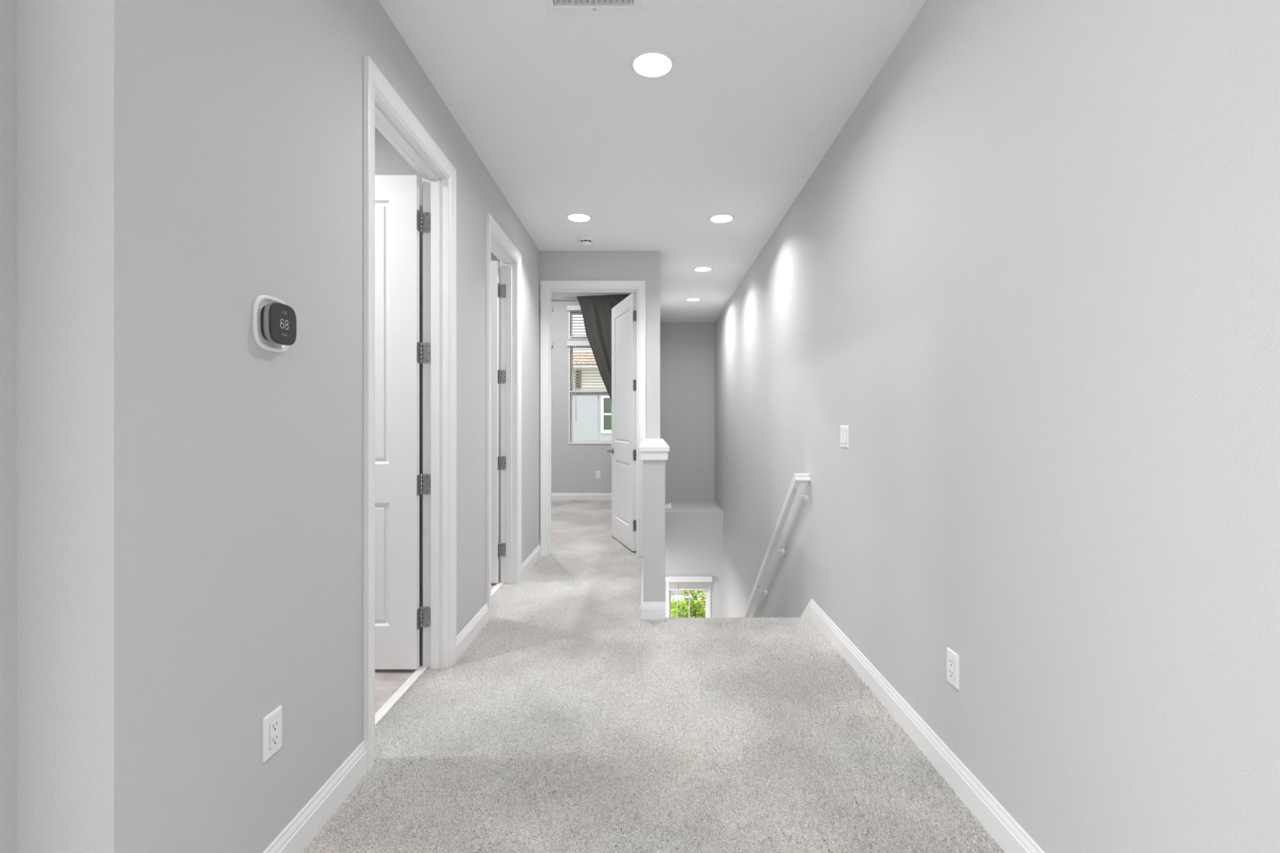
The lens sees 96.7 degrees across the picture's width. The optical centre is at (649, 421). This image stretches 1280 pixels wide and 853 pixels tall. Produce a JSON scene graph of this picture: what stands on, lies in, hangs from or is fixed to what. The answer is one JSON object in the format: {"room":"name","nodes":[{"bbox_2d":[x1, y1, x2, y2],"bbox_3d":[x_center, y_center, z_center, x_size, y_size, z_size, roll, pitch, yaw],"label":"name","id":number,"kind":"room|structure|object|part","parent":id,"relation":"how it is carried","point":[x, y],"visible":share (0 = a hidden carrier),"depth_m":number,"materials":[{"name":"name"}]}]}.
{"room":"upstairs hallway","nodes":[
{"label":"upstairs hallway","id":0,"kind":"room"},
{"bbox_2d":[0,0,539,852],"bbox_3d":[-1.173,-0.155,2.930,0.374,2.760,4.360,0,0,0],"label":"wall","id":1,"kind":"structure","parent":0,"point":[266,96],"depth_m":1.23,"materials":[{"name":"grey paint"}]},
{"bbox_2d":[262,705,281,763],"bbox_3d":[-0.982,0.815,1.487,0.008,0.114,0.072,0,0,0],"label":"power outlet","id":2,"kind":"object","parent":1,"relation":"attached to","point":[272,722],"visible":1,"depth_m":1.48,"materials":[{"name":"white plastic"}]},
{"bbox_2d":[269,716,279,751],"bbox_3d":[-0.980,0.815,1.487,0.001,0.070,0.036,0,0,0],"label":"receptacle","id":3,"kind":"object","parent":2,"relation":"attached to","point":[273,721],"depth_m":1.49,"materials":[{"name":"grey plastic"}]},
{"bbox_2d":[252,294,296,352],"bbox_3d":[-0.969,-0.254,1.484,0.035,0.142,0.142,0,0,0],"label":"thermostat","id":4,"kind":"object","parent":1,"relation":"attached to","point":[273,322],"visible":1,"depth_m":1.45,"materials":[{"name":"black plastic"}]},
{"bbox_2d":[262,740,367,852],"bbox_3d":[-0.979,1.161,1.498,0.014,0.123,0.929,0,0,0],"label":"baseboard","id":5,"kind":"structure","parent":1,"relation":"attached to","point":[305,826],"depth_m":1.70,"materials":[{"name":"white paint"}]},
{"bbox_2d":[374,665,427,726],"bbox_3d":[-1.107,1.208,2.410,0.042,0.014,0.790,0,0,0],"label":"trim","id":6,"kind":"structure","parent":1,"relation":"attached to","point":[387,707],"depth_m":2.50,"materials":[{"name":"white wood"}]},
{"bbox_2d":[363,55,456,771],"bbox_3d":[-1.416,-0.021,2.410,0.896,2.483,0.894,0,0,0],"label":"door","id":7,"kind":"structure","parent":1,"relation":"in","point":[393,222],"depth_m":2.74,"materials":[{"name":"white paint"}]},
{"bbox_3d":[-1.492,-0.431,2.756,0.494,1.282,0.035,0,0,0],"label":"panel","id":8,"kind":"part","parent":7,"relation":"part of","materials":[{"name":"white paint"}]},
{"bbox_3d":[-1.492,0.688,2.756,0.494,0.605,0.035,0,0,0],"label":"panel","id":9,"kind":"part","parent":7,"relation":"part of","materials":[{"name":"white paint"}]},
{"bbox_3d":[-1.115,-0.021,2.410,0.018,2.483,0.894,0,0,0],"label":"casing","id":10,"kind":"part","parent":7,"relation":"part of","materials":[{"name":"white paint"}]},
{"bbox_2d":[456,603,488,660],"bbox_3d":[-0.979,1.161,3.152,0.014,0.123,0.590,0,0,0],"label":"baseboard","id":11,"kind":"structure","parent":1,"relation":"attached to","point":[464,638],"depth_m":3.12,"materials":[{"name":"white paint"}]},
{"bbox_2d":[490,582,503,597],"bbox_3d":[-1.107,1.208,3.882,0.042,0.014,0.767,0,0,0],"label":"trim","id":12,"kind":"structure","parent":1,"relation":"attached to","point":[499,584],"depth_m":4.09,"materials":[{"name":"white wood"}]},
{"bbox_2d":[486,213,521,620],"bbox_3d":[-1.404,-0.021,3.882,0.874,2.483,0.871,0,0,0],"label":"door","id":13,"kind":"structure","parent":1,"relation":"in","point":[509,289],"depth_m":4.24,"materials":[{"name":"white paint"}]},
{"bbox_3d":[-1.115,-0.021,3.882,0.018,2.483,0.871,0,0,0],"label":"casing","id":14,"kind":"part","parent":13,"relation":"part of","materials":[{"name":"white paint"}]},
{"bbox_2d":[521,544,540,580],"bbox_3d":[-0.979,1.161,4.714,0.014,0.123,0.792,0,0,0],"label":"baseboard","id":15,"kind":"structure","parent":1,"relation":"attached to","point":[533,557],"depth_m":4.68,"materials":[{"name":"white paint"}]},
{"bbox_2d":[374,126,422,657],"bbox_3d":[-2.103,-0.155,3.139,1.994,2.760,3.942,0,0,0],"label":"wall","id":16,"kind":"structure","parent":0,"point":[388,160],"depth_m":2.93,"materials":[{"name":"grey paint"}]},
{"bbox_2d":[490,250,660,545],"bbox_3d":[-1.601,-0.545,5.170,3.398,3.540,0.120,0,0,0],"label":"wall","id":17,"kind":"structure","parent":0,"point":[554,265],"depth_m":5.11,"materials":[{"name":"grey paint"}]},
{"bbox_2d":[540,280,645,556],"bbox_3d":[-0.504,-0.021,5.542,0.941,2.483,0.902,0,0,0],"label":"door","id":18,"kind":"structure","parent":17,"relation":"in","point":[628,316],"depth_m":5.23,"materials":[{"name":"white paint"}]},
{"bbox_3d":[-0.394,0.305,5.876,0.061,0.064,0.137,0,0,-18],"label":"handle","id":19,"kind":"part","parent":18,"relation":"part of","materials":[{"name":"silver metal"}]},
{"bbox_3d":[-0.258,-0.431,5.611,0.035,1.282,0.541,0,0,-18],"label":"panel","id":20,"kind":"part","parent":18,"relation":"part of","materials":[{"name":"white paint"}]},
{"bbox_3d":[-0.258,0.688,5.611,0.035,0.605,0.541,0,0,-18],"label":"panel","id":21,"kind":"part","parent":18,"relation":"part of","materials":[{"name":"white paint"}]},
{"bbox_2d":[573,351,611,440],"bbox_3d":[0.000,1.012,18.775,17.000,6.485,6.450,0,0,0],"label":"neighbouring house","id":22,"kind":"structure","parent":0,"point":[585,427],"depth_m":16.00,"materials":[{"name":"grey paint"}]},
{"bbox_2d":[574,370,581,387],"bbox_3d":[-2.000,-1.205,15.954,0.160,0.560,0.052,0,0,0],"label":"shutter","id":23,"kind":"object","parent":22,"relation":"hanging from","point":[577,371],"depth_m":15.94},
{"bbox_2d":[551,292,636,493],"bbox_3d":[-1.601,-0.405,8.840,3.398,3.820,0.160,0,0,0],"label":"wall","id":24,"kind":"structure","parent":0,"point":[575,467],"depth_m":8.76,"materials":[{"name":"grey paint"}]},
{"bbox_2d":[551,297,577,298],"bbox_3d":[-1.415,-1.872,8.698,2.630,0.074,0.124,0,0,0],"label":"curtain rod","id":25,"kind":"object","parent":24,"relation":"attached to","point":[552,297],"visible":0.03,"depth_m":8.65,"materials":[{"name":"silver metal"}]},
{"bbox_2d":[577,293,630,400],"bbox_3d":[-0.607,-0.381,8.617,0.979,3.094,0.100,0,0,2],"label":"curtain","id":26,"kind":"object","parent":25,"relation":"hanging from","point":[596,310],"visible":0.23,"depth_m":8.60,"materials":[{"name":"fabric"}]},
{"bbox_2d":[568,310,587,338],"bbox_3d":[-0.792,-1.493,8.834,0.895,0.448,0.172,0,0,0],"label":"window","id":27,"kind":"structure","parent":24,"relation":"in","point":[570,318],"depth_m":8.78,"materials":[{"name":"white paint"}]},
{"bbox_3d":[-0.792,-1.493,8.838,0.854,0.408,0.035,0,0,0],"label":"sash","id":28,"kind":"part","parent":27,"relation":"part of","materials":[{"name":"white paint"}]},
{"bbox_2d":[566,305,586,337],"bbox_3d":[-0.792,-1.538,8.733,0.937,0.485,0.070,0,0,0],"label":"window blind","id":29,"kind":"object","parent":27,"relation":"attached to","point":[569,307],"visible":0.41,"depth_m":8.72,"materials":[{"name":"white plastic"}]},
{"bbox_3d":[-0.792,-1.305,8.740,0.847,0.020,0.052,0,0,0],"label":"rail","id":30,"kind":"part","parent":29,"relation":"part of","materials":[{"name":"white plastic"}]},
{"bbox_2d":[551,493,611,500],"bbox_3d":[-1.610,1.161,6.995,3.180,0.123,3.530,0,0,0],"label":"baseboard","id":31,"kind":"structure","parent":24,"relation":"attached to","point":[555,496],"depth_m":8.75,"materials":[{"name":"white paint"}]},
{"bbox_2d":[568,346,611,444],"bbox_3d":[-0.792,-0.425,8.834,0.895,1.543,0.172,0,0,0],"label":"window","id":32,"kind":"structure","parent":24,"relation":"in","point":[571,394],"depth_m":8.82,"materials":[{"name":"white paint"}]},
{"bbox_2d":[566,341,607,422],"bbox_3d":[-0.792,-0.615,8.733,0.937,1.240,0.070,0,0,0],"label":"window blind","id":33,"kind":"object","parent":32,"relation":"attached to","point":[571,344],"visible":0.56,"depth_m":8.72,"materials":[{"name":"white plastic"}]},
{"bbox_3d":[-0.792,-0.460,8.740,0.847,0.020,0.052,0,0,0],"label":"rail","id":34,"kind":"part","parent":33,"relation":"part of","materials":[{"name":"white plastic"}]},
{"bbox_2d":[595,471,600,478],"bbox_3d":[-0.787,0.820,8.756,0.072,0.114,0.008,0,0,0],"label":"power outlet","id":35,"kind":"object","parent":24,"relation":"attached to","point":[597,473],"visible":1,"depth_m":8.75,"materials":[{"name":"white plastic"}]},
{"bbox_2d":[378,0,926,322],"bbox_3d":[-1.595,-1.595,2.355,5.210,0.120,13.110,0,0,0],"label":"ceiling","id":36,"kind":"structure","parent":0,"point":[756,94],"depth_m":2.79,"materials":[{"name":"white paint"}]},
{"bbox_2d":[565,212,591,222],"bbox_3d":[-0.527,-1.531,4.270,0.192,0.008,0.192,0,0,0],"label":"recessed light","id":37,"kind":"object","parent":36,"relation":"in","point":[575,216],"visible":1,"depth_m":4.26,"materials":[{"name":"white plastic"}]},
{"bbox_2d":[577,235,594,245],"bbox_3d":[-0.527,-1.508,4.760,0.140,0.054,0.140,0,0,0],"label":"smoke detector","id":38,"kind":"object","parent":36,"relation":"attached to","point":[584,240],"visible":1,"depth_m":4.72,"materials":[{"name":"white plastic"}]},
{"bbox_2d":[546,0,640,10],"bbox_3d":[-0.203,-1.553,2.026,0.346,0.055,0.192,0,0,0],"label":"ceiling vent","id":39,"kind":"object","parent":36,"relation":"in","point":[553,5],"visible":1,"depth_m":2.10,"materials":[{"name":"white plastic"}]},
{"bbox_2d":[630,48,675,77],"bbox_3d":[0.014,-1.531,2.440,0.192,0.008,0.192,0,0,0],"label":"recessed light","id":40,"kind":"object","parent":36,"relation":"in","point":[650,63],"visible":1,"depth_m":2.43,"materials":[{"name":"white plastic"}]},
{"bbox_2d":[685,297,701,301],"bbox_3d":[0.550,-1.531,7.130,0.192,0.008,0.192,0,0,0],"label":"recessed light","id":41,"kind":"object","parent":36,"relation":"in","point":[692,299],"visible":1,"depth_m":7.10,"materials":[{"name":"white plastic"}]},
{"bbox_2d":[693,266,712,271],"bbox_3d":[0.540,-1.531,5.710,0.192,0.008,0.192,0,0,0],"label":"recessed light","id":42,"kind":"object","parent":36,"relation":"in","point":[700,268],"visible":1,"depth_m":5.70,"materials":[{"name":"white plastic"}]},
{"bbox_2d":[708,213,734,222],"bbox_3d":[0.545,-1.531,4.290,0.192,0.008,0.192,0,0,0],"label":"recessed light","id":43,"kind":"object","parent":36,"relation":"in","point":[717,218],"visible":1,"depth_m":4.28,"materials":[{"name":"white plastic"}]},
{"bbox_2d":[302,499,1004,852],"bbox_3d":[-1.595,1.248,2.280,5.210,0.093,12.960,0,0,0],"label":"floor","id":44,"kind":"structure","parent":0,"point":[572,722],"depth_m":2.14,"materials":[{"name":"carpet"}]},
{"bbox_2d":[643,460,665,601],"bbox_3d":[0.030,2.215,4.290,0.135,3.980,1.640,0,0,0],"label":"wall","id":45,"kind":"structure","parent":0,"point":[654,471],"depth_m":3.47,"materials":[{"name":"grey paint"}]},
{"bbox_2d":[640,564,665,621],"bbox_3d":[0.024,1.161,4.283,0.149,0.123,1.654,0,0,0],"label":"baseboard","id":46,"kind":"structure","parent":45,"relation":"attached to","point":[651,611],"depth_m":3.46,"materials":[{"name":"white paint"}]},
{"bbox_2d":[640,451,667,460],"bbox_3d":[0.030,0.210,4.282,0.167,0.054,1.657,0,0,0],"label":"trim","id":47,"kind":"structure","parent":45,"relation":"on","point":[645,455],"depth_m":3.45,"materials":[{"name":"white paint"}]},
{"bbox_2d":[639,438,669,451],"bbox_3d":[0.030,0.168,4.277,0.187,0.030,1.667,0,0,0],"label":"trim","id":48,"kind":"structure","parent":45,"relation":"attached to","point":[646,444],"depth_m":3.68,"materials":[{"name":"white paint"}]},
{"bbox_2d":[660,322,714,501],"bbox_3d":[0.554,-0.195,8.885,0.912,3.200,0.150,0,0,0],"label":"wall","id":49,"kind":"structure","parent":0,"point":[686,348],"depth_m":8.81,"materials":[{"name":"grey paint"}]},
{"bbox_2d":[665,501,723,617],"bbox_3d":[0.554,2.720,8.285,0.912,2.970,1.050,0,0,0],"label":"wall","id":50,"kind":"structure","parent":0,"point":[694,530],"depth_m":7.76,"materials":[{"name":"grey paint"}]},
{"bbox_2d":[665,502,671,508],"bbox_3d":[0.256,1.192,8.123,0.110,0.084,0.080,0,0,-20],"label":"paper scrap","id":51,"kind":"object","parent":50,"relation":"on","point":[668,505],"visible":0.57,"depth_m":8.11,"materials":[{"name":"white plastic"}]},
{"bbox_2d":[666,582,710,617],"bbox_3d":[0.537,2.772,7.834,0.595,1.168,0.172,0,0,0],"label":"window","id":52,"kind":"structure","parent":50,"relation":"in","point":[668,592],"depth_m":7.82,"materials":[{"name":"white paint"}]},
{"bbox_3d":[0.537,2.772,7.838,0.535,1.108,0.035,0,0,0],"label":"sash","id":53,"kind":"part","parent":52,"relation":"part of","materials":[{"name":"white paint"}]},
{"bbox_2d":[665,575,712,617],"bbox_3d":[0.537,2.623,7.733,0.637,1.050,0.070,0,0,0],"label":"window blind","id":54,"kind":"object","parent":52,"relation":"attached to","point":[675,583],"visible":0.99,"depth_m":7.71,"materials":[{"name":"white plastic"}]},
{"bbox_3d":[0.537,2.280,7.740,0.547,0.020,0.052,0,0,0],"label":"rail","id":55,"kind":"part","parent":54,"relation":"part of","materials":[{"name":"white plastic"}]},
{"bbox_2d":[714,0,1279,852],"bbox_3d":[1.085,1.255,2.400,0.150,6.100,13.200,0,0,0],"label":"wall","id":56,"kind":"structure","parent":0,"point":[1032,274],"depth_m":1.42,"materials":[{"name":"grey paint"}]},
{"bbox_2d":[742,473,810,617],"bbox_3d":[0.962,1.738,5.316,0.094,2.820,3.508,0,0,0],"label":"handrail","id":57,"kind":"object","parent":56,"relation":"attached to","point":[797,478],"visible":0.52,"depth_m":4.14,"materials":[{"name":"white paint"}]},
{"bbox_3d":[1.000,0.497,3.650,0.018,0.056,0.038,0,0,0],"label":"wall plate","id":58,"kind":"part","parent":57,"relation":"part of","materials":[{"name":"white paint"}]},
{"bbox_2d":[840,425,848,448],"bbox_3d":[1.004,0.078,2.935,0.012,0.114,0.116,0,0,0],"label":"light switch","id":59,"kind":"object","parent":56,"relation":"attached to","point":[844,429],"visible":1,"depth_m":2.92,"materials":[{"name":"white plastic"}]},
{"bbox_2d":[800,599,1044,852],"bbox_3d":[1.002,2.695,1.391,0.014,3.190,11.182,0,0,0],"label":"baseboard","id":60,"kind":"structure","parent":56,"relation":"attached to","point":[1008,834],"depth_m":1.98,"materials":[{"name":"white paint"}]},
{"bbox_2d":[946,647,959,690],"bbox_3d":[1.005,0.819,1.888,0.008,0.114,0.072,0,0,0],"label":"power outlet","id":61,"kind":"object","parent":56,"relation":"attached to","point":[953,658],"visible":1,"depth_m":1.88,"materials":[{"name":"white plastic"}]},
{"bbox_2d":[948,655,954,680],"bbox_3d":[1.002,0.819,1.888,0.002,0.070,0.036,0,0,0],"label":"receptacle","id":62,"kind":"object","parent":61,"relation":"attached to","point":[951,658],"depth_m":1.89,"materials":[{"name":"white plastic"}]},
{"label":"outside","id":63,"kind":"structure","parent":0,"visible":0},
{"bbox_2d":[671,600,705,617],"bbox_3d":[0.000,4.355,11.390,60.000,0.200,4.060,0,0,0],"label":"lawn","id":64,"kind":"structure","parent":63,"point":[680,602],"depth_m":12.95,"materials":[{"name":"green plant"}]},
{"bbox_2d":[671,590,705,617],"bbox_3d":[0.930,3.461,9.753,1.278,1.601,0.849,0,0,0],"label":"shrub","id":65,"kind":"object","parent":64,"relation":"on","point":[699,603],"visible":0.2,"depth_m":9.72,"materials":[{"name":"green plant"}]},
{"bbox_3d":[0.923,3.498,9.747,0.935,1.526,0.582,0,0,0],"label":"stem","id":66,"kind":"part","parent":65,"relation":"part of","materials":[{"name":"plant"}]},
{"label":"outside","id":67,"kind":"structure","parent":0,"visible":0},
{"bbox_2d":[671,590,705,595],"bbox_3d":[0.000,4.370,26.930,60.000,0.170,26.140,0,0,0],"label":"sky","id":68,"kind":"structure","parent":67,"point":[674,592],"depth_m":14.29,"materials":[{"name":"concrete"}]},
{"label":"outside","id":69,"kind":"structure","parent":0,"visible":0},
{"bbox_2d":[671,595,705,601],"bbox_3d":[0.000,4.345,13.640,60.000,0.220,0.440,0,0,0],"label":"sidewalk","id":70,"kind":"structure","parent":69,"point":[680,597],"depth_m":13.66,"materials":[{"name":"white concrete"}]}
]}

